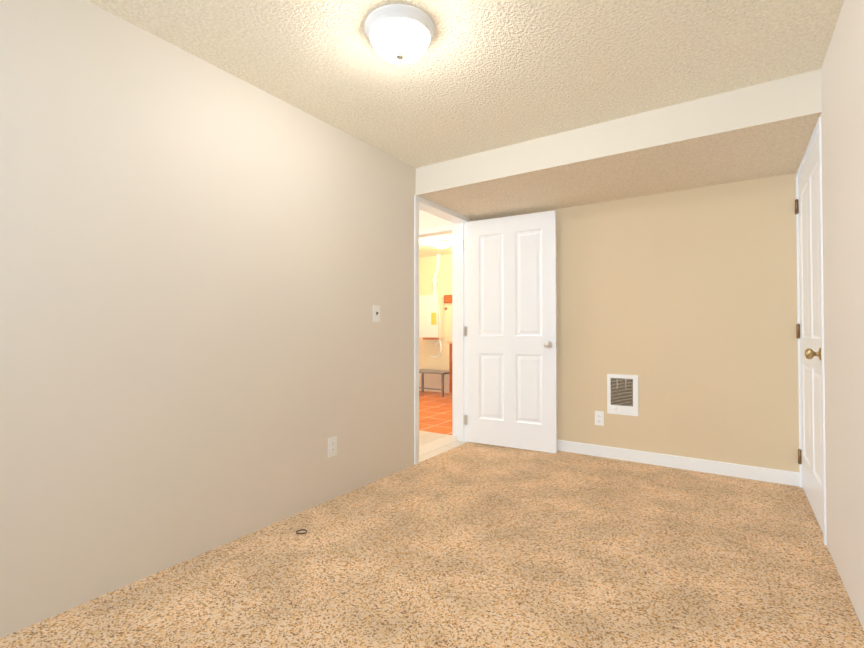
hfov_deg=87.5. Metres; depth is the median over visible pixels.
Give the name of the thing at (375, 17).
flush-mount light
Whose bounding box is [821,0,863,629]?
wall
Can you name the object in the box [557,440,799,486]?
baseboard
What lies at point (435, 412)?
floor
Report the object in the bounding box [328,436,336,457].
electrical outlet
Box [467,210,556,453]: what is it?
door
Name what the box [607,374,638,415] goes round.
heater
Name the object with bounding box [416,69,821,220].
soffit
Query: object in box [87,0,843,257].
ceiling
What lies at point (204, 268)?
wall
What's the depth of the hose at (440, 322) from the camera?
7.36 m
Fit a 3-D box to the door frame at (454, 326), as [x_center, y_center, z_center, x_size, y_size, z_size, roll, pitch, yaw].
[-0.100,0.063,4.733,0.910,2.080,0.132,-1,-1,34]
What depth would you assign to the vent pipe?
7.48 m
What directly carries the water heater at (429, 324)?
attached to the wall at (428, 349)
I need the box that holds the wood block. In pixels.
[444,295,451,302]
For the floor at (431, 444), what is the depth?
4.13 m
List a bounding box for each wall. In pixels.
[0,0,415,637]
[419,173,798,471]
[419,254,451,392]
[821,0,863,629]
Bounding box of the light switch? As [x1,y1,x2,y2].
[373,305,379,321]
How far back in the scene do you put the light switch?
3.12 m
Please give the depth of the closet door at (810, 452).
2.56 m
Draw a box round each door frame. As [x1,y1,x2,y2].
[414,195,470,464]
[419,224,456,435]
[796,117,826,545]
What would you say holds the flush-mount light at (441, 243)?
attached to the ceiling
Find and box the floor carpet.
[0,442,863,647]
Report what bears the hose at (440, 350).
attached to the water heater at (429, 324)
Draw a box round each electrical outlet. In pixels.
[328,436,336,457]
[595,411,603,425]
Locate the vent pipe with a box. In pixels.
[433,254,440,294]
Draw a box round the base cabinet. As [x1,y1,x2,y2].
[447,341,451,392]
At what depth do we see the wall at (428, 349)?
7.61 m
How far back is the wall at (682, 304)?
3.37 m
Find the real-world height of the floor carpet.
0.060 m
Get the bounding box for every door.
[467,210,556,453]
[795,132,823,534]
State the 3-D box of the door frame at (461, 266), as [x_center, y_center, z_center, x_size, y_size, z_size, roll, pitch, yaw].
[0.066,0.045,3.900,0.130,2.090,0.895,-1,-1,34]
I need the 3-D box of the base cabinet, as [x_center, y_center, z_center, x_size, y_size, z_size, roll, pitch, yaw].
[0.793,0.696,6.791,0.982,0.875,0.560,-1,-1,34]
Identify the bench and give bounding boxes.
[419,369,448,396]
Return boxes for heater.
[419,295,443,339]
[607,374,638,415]
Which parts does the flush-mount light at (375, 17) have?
flush-mount light shade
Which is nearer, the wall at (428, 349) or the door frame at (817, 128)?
the door frame at (817, 128)
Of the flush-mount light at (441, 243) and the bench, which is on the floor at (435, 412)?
the bench
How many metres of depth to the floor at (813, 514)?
2.54 m
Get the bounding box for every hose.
[431,340,441,356]
[434,290,440,344]
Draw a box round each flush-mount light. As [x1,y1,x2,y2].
[365,4,434,63]
[432,239,450,247]
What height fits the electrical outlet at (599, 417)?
0.115 m
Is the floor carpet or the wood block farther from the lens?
the wood block
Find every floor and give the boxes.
[419,391,451,434]
[419,430,466,461]
[802,488,823,537]

